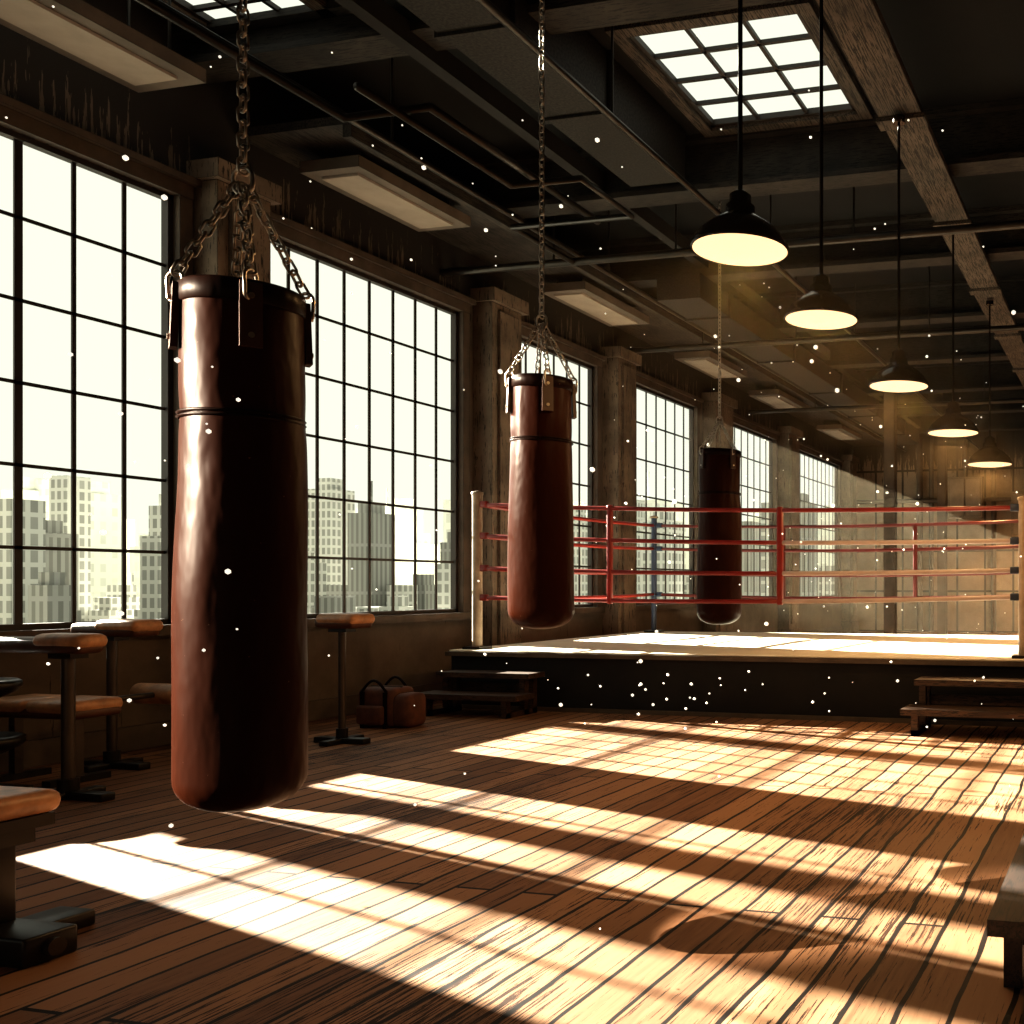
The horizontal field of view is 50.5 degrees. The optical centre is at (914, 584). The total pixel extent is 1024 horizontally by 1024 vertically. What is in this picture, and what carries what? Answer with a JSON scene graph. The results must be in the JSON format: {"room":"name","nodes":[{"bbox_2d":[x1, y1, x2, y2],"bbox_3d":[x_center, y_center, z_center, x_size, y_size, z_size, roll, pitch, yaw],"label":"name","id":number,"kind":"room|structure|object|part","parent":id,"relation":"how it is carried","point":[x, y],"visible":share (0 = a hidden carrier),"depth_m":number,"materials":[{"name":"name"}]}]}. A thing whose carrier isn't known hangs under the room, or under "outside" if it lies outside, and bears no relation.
{"room":"exercise studio","nodes":[
{"label":"exercise studio","id":0,"kind":"room"},
{"bbox_2d":[0,0,853,740],"bbox_3d":[-5.770,-1.900,14.891,0.130,6.800,33.500,0,0,13],"label":"wall","id":1,"kind":"structure","parent":0,"point":[171,127],"depth_m":10.39,"materials":[{"name":"paint"}]},
{"bbox_2d":[0,125,172,630],"bbox_3d":[-7.369,-1.665,7.804,0.080,4.070,2.530,0,0,13],"label":"window","id":2,"kind":"structure","parent":1,"relation":"in","point":[18,139],"depth_m":8.22,"materials":[{"name":"metal"}]},
{"bbox_2d":[0,93,201,637],"bbox_3d":[-7.311,-1.715,7.791,0.240,4.370,2.894,0,0,13],"label":"trim","id":3,"kind":"structure","parent":1,"relation":"attached to","point":[23,118],"depth_m":8.40,"materials":[{"name":"brown wood"}]},
{"bbox_2d":[186,157,281,282],"bbox_3d":[-6.745,-1.290,9.431,0.380,5.580,0.700,0,0,13],"label":"pilaster","id":4,"kind":"object","parent":1,"relation":"attached to","point":[216,256],"visible":0.21,"depth_m":9.18,"materials":[{"name":"wood"}]},
{"bbox_2d":[271,239,457,617],"bbox_3d":[-6.553,-1.665,11.408,0.080,4.070,3.000,0,0,13],"label":"window","id":5,"kind":"structure","parent":1,"relation":"in","point":[317,258],"depth_m":11.76,"materials":[{"name":"metal"}]},
{"bbox_2d":[271,211,475,627],"bbox_3d":[-6.495,-1.715,11.395,0.240,4.370,3.364,0,0,13],"label":"trim","id":6,"kind":"structure","parent":1,"relation":"attached to","point":[289,230],"depth_m":12.24,"materials":[{"name":"brown wood"}]},
{"bbox_2d":[0,626,841,772],"bbox_3d":[-5.688,1.390,14.872,0.040,0.220,33.500,0,0,13],"label":"baseboard","id":7,"kind":"structure","parent":1,"relation":"attached to","point":[44,751],"depth_m":8.60,"materials":[{"name":"brown wood"}]},
{"bbox_2d":[470,286,528,645],"bbox_3d":[-5.847,-1.290,13.396,0.380,5.580,0.770,0,0,13],"label":"pilaster","id":8,"kind":"object","parent":1,"relation":"attached to","point":[497,313],"visible":0.5,"depth_m":13.12,"materials":[{"name":"concrete"}]},
{"bbox_2d":[522,338,592,607],"bbox_3d":[-5.727,-1.665,15.061,0.080,4.070,2.150,0,0,13],"label":"window","id":9,"kind":"structure","parent":1,"relation":"in","point":[589,368],"depth_m":16.05,"materials":[{"name":"metal"}]},
{"bbox_2d":[522,320,606,613],"bbox_3d":[-5.668,-1.715,15.047,0.240,4.370,2.514,0,0,13],"label":"trim","id":10,"kind":"structure","parent":1,"relation":"attached to","point":[571,349],"depth_m":16.09,"materials":[{"name":"brown wood"}]},
{"bbox_2d":[601,346,641,634],"bbox_3d":[-5.124,-1.290,16.590,0.380,5.580,0.720,0,0,13],"label":"pilaster","id":11,"kind":"object","parent":1,"relation":"attached to","point":[619,370],"visible":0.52,"depth_m":16.34,"materials":[{"name":"concrete"}]},
{"bbox_2d":[636,384,693,604],"bbox_3d":[-4.949,-1.665,18.499,0.080,4.070,2.700,0,0,13],"label":"window","id":12,"kind":"structure","parent":1,"relation":"in","point":[691,409],"depth_m":18.89,"materials":[{"name":"metal"}]},
{"bbox_2d":[636,370,703,610],"bbox_3d":[-4.890,-1.715,18.485,0.240,4.370,3.064,0,0,13],"label":"trim","id":13,"kind":"structure","parent":1,"relation":"attached to","point":[642,379],"depth_m":19.16,"materials":[{"name":"brown wood"}]},
{"bbox_2d":[702,392,737,631],"bbox_3d":[-4.219,-1.290,20.589,0.380,5.580,1.020,0,0,13],"label":"pilaster","id":14,"kind":"object","parent":1,"relation":"attached to","point":[728,404],"visible":0.36,"depth_m":20.19,"materials":[{"name":"concrete"}]},
{"bbox_2d":[734,424,772,595],"bbox_3d":[-3.955,-1.665,22.888,0.080,4.070,2.700,0,0,13],"label":"window","id":15,"kind":"structure","parent":1,"relation":"in","point":[770,465],"depth_m":23.46,"materials":[{"name":"metal"}]},
{"bbox_2d":[734,413,780,604],"bbox_3d":[-3.897,-1.715,22.874,0.240,4.370,3.064,0,0,13],"label":"trim","id":16,"kind":"structure","parent":1,"relation":"attached to","point":[739,420],"depth_m":24.18,"materials":[{"name":"brown wood"}]},
{"bbox_2d":[777,426,802,632],"bbox_3d":[-3.259,-1.290,24.832,0.380,5.580,0.920,0,0,13],"label":"pilaster","id":17,"kind":"object","parent":1,"relation":"attached to","point":[788,444],"visible":0.68,"depth_m":24.48,"materials":[{"name":"concrete"}]},
{"bbox_2d":[799,451,837,596],"bbox_3d":[-2.896,-1.665,27.569,0.080,4.070,4.100,0,0,13],"label":"window","id":18,"kind":"structure","parent":1,"relation":"in","point":[800,452],"depth_m":28.30,"materials":[{"name":"metal"}]},
{"bbox_2d":[799,441,843,596],"bbox_3d":[-2.837,-1.715,27.556,0.240,4.370,4.464,0,0,13],"label":"trim","id":19,"kind":"structure","parent":1,"relation":"attached to","point":[806,448],"depth_m":29.47,"materials":[{"name":"brown wood"}]},
{"bbox_2d":[841,455,859,632],"bbox_3d":[-2.056,-1.290,30.148,0.380,5.580,0.820,0,0,13],"label":"pilaster","id":20,"kind":"object","parent":1,"relation":"attached to","point":[849,623],"visible":0.89,"depth_m":29.83,"materials":[{"name":"paint"}]},
{"bbox_2d":[0,631,1023,1023],"bbox_3d":[0.740,1.600,13.418,13.480,0.200,33.500,0,0,13],"label":"floor","id":21,"kind":"structure","parent":0,"point":[800,883],"depth_m":4.77,"materials":[{"name":"brown wood"}]},
{"bbox_2d":[0,677,33,787],"bbox_3d":[-6.681,1.050,6.721,0.580,0.900,0.580,0,0,13],"label":"rack","id":22,"kind":"object","parent":21,"relation":"on","point":[9,740],"visible":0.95,"depth_m":6.78,"materials":[{"name":"grey metal"}]},
{"bbox_2d":[0,786,94,968],"bbox_3d":[-4.290,1.180,3.970,1.780,0.640,0.750,0,0,13],"label":"weight bench","id":23,"kind":"object","parent":21,"relation":"on","point":[31,940],"visible":1,"depth_m":3.89,"materials":[{"name":"metal"}]},
{"bbox_2d":[0,633,114,801],"bbox_3d":[-6.118,0.920,6.716,1.060,1.160,0.440,0,0,13],"label":"stool","id":24,"kind":"object","parent":21,"relation":"on","point":[63,646],"visible":0.84,"depth_m":6.64,"materials":[{"name":"leather"}]},
{"bbox_2d":[0,694,122,787],"bbox_3d":[-6.617,1.180,7.275,0.920,0.640,0.430,0,0,13],"label":"weight bench","id":25,"kind":"object","parent":21,"relation":"on","point":[16,708],"visible":0.78,"depth_m":7.20,"materials":[{"name":"brown leather"}]},
{"bbox_2d":[70,619,170,772],"bbox_3d":[-6.530,0.890,7.931,0.740,1.220,0.729,0,0,13],"label":"stool","id":26,"kind":"object","parent":21,"relation":"on","point":[115,630],"visible":0.78,"depth_m":7.77,"materials":[{"name":"leather"}]},
{"bbox_2d":[314,613,374,746],"bbox_3d":[-5.442,0.885,9.024,0.560,1.230,0.440,0,0,13],"label":"stand","id":27,"kind":"object","parent":21,"relation":"on","point":[341,623],"visible":1,"depth_m":8.98,"materials":[{"name":"metal"}]},
{"bbox_2d":[356,676,425,728],"bbox_3d":[-5.551,1.238,10.063,0.630,0.524,0.400,0,0,13],"label":"duffel bag","id":28,"kind":"object","parent":21,"relation":"on","point":[386,706],"visible":1,"depth_m":9.92,"materials":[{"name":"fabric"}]},
{"bbox_2d":[421,670,544,718],"bbox_3d":[-5.024,1.260,11.010,1.340,0.480,0.640,0,0,13],"label":"steps","id":29,"kind":"structure","parent":21,"relation":"on","point":[452,695],"depth_m":11.01,"materials":[{"name":"brown wood"}]},
{"bbox_2d":[445,491,1023,726],"bbox_3d":[-1.480,0.165,13.100,7.570,2.670,4.900,0,0,13],"label":"ring","id":30,"kind":"object","parent":21,"relation":"on","point":[792,679],"visible":0.88,"depth_m":11.01,"materials":[{"name":"fabric"}]},
{"bbox_3d":[-5.432,-0.190,11.790,0.240,1.960,0.240,0,0,13],"label":"corner post","id":31,"kind":"part","parent":30,"relation":"part of","materials":[{"name":"metal"}]},
{"bbox_3d":[-4.385,-0.190,15.962,0.240,1.960,0.240,0,0,13],"label":"corner post","id":32,"kind":"part","parent":30,"relation":"part of","materials":[{"name":"metal"}]},
{"bbox_3d":[1.181,-0.090,10.293,0.240,1.760,0.240,0,0,13],"label":"corner post","id":33,"kind":"part","parent":30,"relation":"part of","materials":[{"name":"metal"}]},
{"bbox_2d":[884,392,896,633],"bbox_3d":[-0.547,-1.575,21.142,0.400,6.150,0.400,0,0,13],"label":"steel column","id":34,"kind":"structure","parent":21,"relation":"on","point":[890,399],"depth_m":21.01,"materials":[{"name":"brown metal"}]},
{"bbox_2d":[857,434,1010,632],"bbox_3d":[4.465,-1.625,29.584,13.330,6.250,0.214,0,0,13],"label":"pipes","id":35,"kind":"object","parent":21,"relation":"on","point":[993,499],"visible":0.84,"depth_m":30.45,"materials":[{"name":"metal"}]},
{"bbox_2d":[948,439,983,518],"bbox_3d":[1.593,-3.350,29.916,1.100,2.500,0.340,0,0,13],"label":"upper cabinet","id":36,"kind":"object","parent":35,"relation":"attached to","point":[967,490],"visible":0.91,"depth_m":29.77,"materials":[{"name":"brown wood"}]},
{"bbox_2d":[937,437,946,634],"bbox_3d":[0.778,-1.575,26.994,0.400,6.150,0.400,0,0,13],"label":"steel column","id":37,"kind":"structure","parent":21,"relation":"on","point":[941,444],"depth_m":26.86,"materials":[{"name":"brown metal"}]},
{"bbox_2d":[900,676,1023,735],"bbox_3d":[0.798,1.235,9.550,1.780,0.530,0.720,0,0,13],"label":"steps","id":38,"kind":"structure","parent":21,"relation":"on","point":[920,714],"depth_m":9.63,"materials":[{"name":"brown wood"}]},
{"bbox_2d":[987,834,1023,988],"bbox_3d":[0.692,1.350,4.283,0.460,0.300,1.900,0,0,13],"label":"wooden bench","id":39,"kind":"object","parent":21,"relation":"on","point":[1005,920],"visible":1,"depth_m":3.54,"materials":[{"name":"brown wood"}]},
{"bbox_2d":[5,5,1023,929],"bbox_3d":[-1.657,-1.336,11.538,7.702,5.498,18.148,0,0,13],"label":"dust motes","id":40,"kind":"object","parent":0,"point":[47,475],"visible":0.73,"depth_m":7.25,"materials":[{"name":"white"}]},
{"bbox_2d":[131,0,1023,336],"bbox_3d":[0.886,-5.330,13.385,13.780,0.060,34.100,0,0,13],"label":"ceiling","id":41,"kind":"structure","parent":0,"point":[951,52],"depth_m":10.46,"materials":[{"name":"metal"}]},
{"bbox_2d":[135,0,1023,451],"bbox_3d":[0.803,-4.673,13.403,13.350,1.215,33.500,0,0,13],"label":"ceiling","id":42,"kind":"structure","parent":0,"point":[159,7],"depth_m":10.75,"materials":[{"name":"black metal"}]},
{"bbox_2d":[0,0,205,92],"bbox_3d":[-6.616,-4.777,7.393,0.730,1.005,1.700,0,0,13],"label":"fluorescent light fixture","id":43,"kind":"object","parent":42,"relation":"attached to","point":[77,30],"visible":0.88,"depth_m":7.56,"materials":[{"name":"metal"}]},
{"bbox_2d":[171,0,280,22],"bbox_3d":[-6.249,-5.300,7.950,1.200,0.060,2.750,0,0,13],"label":"window","id":44,"kind":"structure","parent":42,"relation":"attached to","point":[196,10],"depth_m":8.69,"materials":[{"name":"glass"}]},
{"bbox_2d":[165,0,314,812],"bbox_3d":[-2.479,-2.234,3.502,0.417,6.118,0.411,0,0,-10],"label":"bag","id":45,"kind":"object","parent":42,"relation":"hanging from","point":[239,705],"visible":1,"depth_m":3.35,"materials":[{"name":"brown leather"}]},
{"bbox_2d":[161,0,334,27],"bbox_3d":[-6.249,-5.265,7.950,1.480,0.070,3.030,0,0,13],"label":"trim","id":46,"kind":"structure","parent":42,"relation":"attached to","point":[315,5],"depth_m":8.62,"materials":[{"name":"brown wood"}]},
{"bbox_2d":[173,0,791,83],"bbox_3d":[-0.488,-5.110,7.698,13.350,0.380,0.340,0,0,13],"label":"ceiling beam","id":47,"kind":"structure","parent":42,"relation":"attached to","point":[295,38],"depth_m":8.71,"materials":[{"name":"black metal"}]},
{"bbox_2d":[397,0,684,186],"bbox_3d":[-3.633,-4.980,8.409,0.780,0.620,5.600,0,0,13],"label":"air duct","id":48,"kind":"object","parent":42,"relation":"hanging from","point":[465,24],"visible":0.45,"depth_m":9.15,"materials":[{"name":"metal"}]},
{"bbox_2d":[505,0,577,628],"bbox_3d":[-2.513,-2.497,6.392,0.424,5.584,0.421,0,0,13],"label":"bag","id":49,"kind":"object","parent":42,"relation":"hanging from","point":[542,407],"visible":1,"depth_m":6.23,"materials":[{"name":"brown leather"}]},
{"bbox_2d":[238,116,883,445],"bbox_3d":[-5.039,-4.530,14.726,1.370,0.220,33.500,0,0,13],"label":"soffit beam","id":50,"kind":"structure","parent":42,"relation":"attached to","point":[293,142],"depth_m":12.51,"materials":[{"name":"brown wood"}]},
{"bbox_2d":[300,151,470,231],"bbox_3d":[-5.877,-4.412,10.660,0.730,0.275,1.700,0,0,13],"label":"fluorescent light fixture","id":51,"kind":"object","parent":50,"relation":"hanging from","point":[356,177],"visible":1,"depth_m":10.42,"materials":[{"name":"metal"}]},
{"bbox_2d":[540,277,649,326],"bbox_3d":[-4.939,-4.412,14.805,0.730,0.275,1.900,0,0,13],"label":"fluorescent light fixture","id":52,"kind":"object","parent":50,"relation":"hanging from","point":[584,297],"visible":0.99,"depth_m":14.53,"materials":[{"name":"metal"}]},
{"bbox_2d":[674,349,746,378],"bbox_3d":[-4.023,-4.412,18.853,0.730,0.275,1.800,0,0,13],"label":"fluorescent light fixture","id":53,"kind":"object","parent":50,"relation":"hanging from","point":[706,362],"visible":0.83,"depth_m":18.50,"materials":[{"name":"metal"}]},
{"bbox_2d":[748,385,809,408],"bbox_3d":[-3.184,-4.412,22.559,0.730,0.275,2.200,0,0,13],"label":"fluorescent light fixture","id":54,"kind":"object","parent":50,"relation":"hanging from","point":[769,397],"visible":0.95,"depth_m":21.96,"materials":[{"name":"metal"}]},
{"bbox_2d":[816,421,861,439],"bbox_3d":[-2.147,-4.412,27.143,0.730,0.275,2.000,0,0,13],"label":"fluorescent light fixture","id":55,"kind":"object","parent":50,"relation":"hanging from","point":[838,431],"visible":1,"depth_m":26.63,"materials":[{"name":"metal"}]},
{"bbox_2d":[335,0,930,435],"bbox_3d":[-3.220,-4.900,14.314,0.140,0.200,33.500,0,0,13],"label":"ceiling pipe","id":56,"kind":"object","parent":42,"relation":"attached to","point":[380,16],"depth_m":9.95,"materials":[{"name":"black metal"}]},
{"bbox_2d":[696,200,741,624],"bbox_3d":[-2.424,-2.399,11.775,0.557,5.779,0.551,0,0,13],"label":"bag","id":57,"kind":"object","parent":42,"relation":"hanging from","point":[718,468],"visible":0.84,"depth_m":11.56,"materials":[{"name":"brown leather"}]},
{"bbox_2d":[433,97,1023,218],"bbox_3d":[0.196,-4.975,10.721,13.350,0.650,0.340,0,0,13],"label":"ceiling beam","id":58,"kind":"structure","parent":42,"relation":"attached to","point":[980,138],"depth_m":11.04,"materials":[{"name":"black metal"}]},
{"bbox_2d":[605,0,872,137],"bbox_3d":[-1.700,-5.265,9.817,2.030,0.070,2.180,0,0,13],"label":"trim","id":59,"kind":"structure","parent":42,"relation":"attached to","point":[808,11],"depth_m":9.40,"materials":[{"name":"brown wood"}]},
{"bbox_2d":[690,0,789,266],"bbox_3d":[-0.984,-3.151,5.349,0.554,2.578,0.554,0,0,13],"label":"pendant lamp","id":60,"kind":"object","parent":42,"relation":"hanging from","point":[736,237],"visible":1,"depth_m":5.28,"materials":[{"name":"metal"}]},
{"bbox_2d":[630,14,855,126],"bbox_3d":[-1.700,-5.300,9.817,1.750,0.060,1.900,0,0,13],"label":"window","id":61,"kind":"structure","parent":42,"relation":"attached to","point":[654,58],"depth_m":9.90,"materials":[{"name":"metal"}]},
{"bbox_2d":[657,273,918,444],"bbox_3d":[-1.863,-4.430,21.440,0.780,0.420,15.000,0,0,13],"label":"air duct","id":62,"kind":"object","parent":42,"relation":"hanging from","point":[693,296],"visible":0.83,"depth_m":17.03,"materials":[{"name":"metal"}]},
{"bbox_2d":[567,204,1023,287],"bbox_3d":[0.836,-4.975,13.550,13.350,0.650,0.340,0,0,13],"label":"ceiling beam","id":63,"kind":"structure","parent":42,"relation":"attached to","point":[1003,245],"depth_m":13.91,"materials":[{"name":"black metal"}]},
{"bbox_2d":[784,0,858,329],"bbox_3d":[-0.666,-3.151,6.753,0.534,2.578,0.534,0,0,13],"label":"pendant lamp","id":64,"kind":"object","parent":42,"relation":"hanging from","point":[820,308],"visible":1,"depth_m":6.70,"materials":[{"name":"metal"}]},
{"bbox_2d":[733,275,1023,332],"bbox_3d":[1.499,-4.975,16.476,13.350,0.650,0.340,0,0,13],"label":"ceiling beam","id":65,"kind":"structure","parent":42,"relation":"attached to","point":[876,305],"depth_m":16.76,"materials":[{"name":"black metal"}]},
{"bbox_2d":[868,114,928,392],"bbox_3d":[-0.154,-3.151,9.016,0.581,2.579,0.581,0,0,13],"label":"pendant lamp","id":66,"kind":"object","parent":42,"relation":"hanging from","point":[898,376],"visible":1,"depth_m":8.96,"materials":[{"name":"metal"}]},
{"bbox_2d":[789,323,1023,368],"bbox_3d":[2.161,-4.975,19.402,13.350,0.650,0.340,0,0,13],"label":"ceiling beam","id":67,"kind":"structure","parent":42,"relation":"attached to","point":[974,347],"depth_m":19.81,"materials":[{"name":"black metal"}]},
{"bbox_2d":[816,0,1023,386],"bbox_3d":[0.838,-4.540,13.396,0.480,0.200,33.500,0,0,13],"label":"girder","id":68,"kind":"object","parent":42,"relation":"attached to","point":[859,27],"depth_m":9.53,"materials":[{"name":"brown wood"}]},
{"bbox_2d":[833,360,1023,395],"bbox_3d":[2.823,-4.975,22.328,13.350,0.650,0.340,0,0,13],"label":"ceiling beam","id":69,"kind":"structure","parent":42,"relation":"attached to","point":[968,376],"depth_m":22.64,"materials":[{"name":"brown metal"}]},
{"bbox_2d":[871,389,1023,416],"bbox_3d":[3.485,-4.975,25.254,13.350,0.650,0.340,0,0,13],"label":"ceiling beam","id":70,"kind":"structure","parent":42,"relation":"attached to","point":[1018,393],"depth_m":25.68,"materials":[{"name":"brown metal"}]},
{"bbox_2d":[927,225,978,436],"bbox_3d":[0.473,-3.149,11.786,0.652,2.581,0.652,0,0,13],"label":"pendant lamp","id":71,"kind":"object","parent":42,"relation":"hanging from","point":[951,424],"visible":0.94,"depth_m":11.68,"materials":[{"name":"metal"}]},
{"bbox_2d":[900,412,1023,433],"bbox_3d":[4.147,-4.975,28.180,13.350,0.650,0.340,0,0,13],"label":"ceiling beam","id":72,"kind":"structure","parent":42,"relation":"attached to","point":[999,421],"depth_m":28.54,"materials":[{"name":"brown metal"}]},
{"bbox_2d":[967,300,1012,467],"bbox_3d":[1.169,-3.148,14.858,0.723,2.584,0.723,0,0,13],"label":"pendant lamp","id":73,"kind":"object","parent":42,"relation":"hanging from","point":[989,456],"visible":1,"depth_m":14.74,"materials":[{"name":"metal"}]},
{"bbox_2d":[854,430,1023,631],"bbox_3d":[4.617,-1.900,29.868,13.780,6.800,0.300,0,0,13],"label":"wall","id":74,"kind":"structure","parent":0,"point":[962,616],"depth_m":30.52,"materials":[{"name":"brown concrete"}]},
{"label":"outside","id":75,"kind":"structure","parent":0,"visible":0},
{"bbox_3d":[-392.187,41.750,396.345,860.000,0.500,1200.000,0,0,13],"label":"ground","id":76,"kind":"structure","parent":75,"visible":0},
{"bbox_2d":[0,472,833,623],"bbox_3d":[-196.108,-10.395,378.075,464.493,103.789,535.507,0,0,13],"label":"city buildings","id":77,"kind":"structure","parent":76,"relation":"on","point":[46,502],"depth_m":174.06}
]}

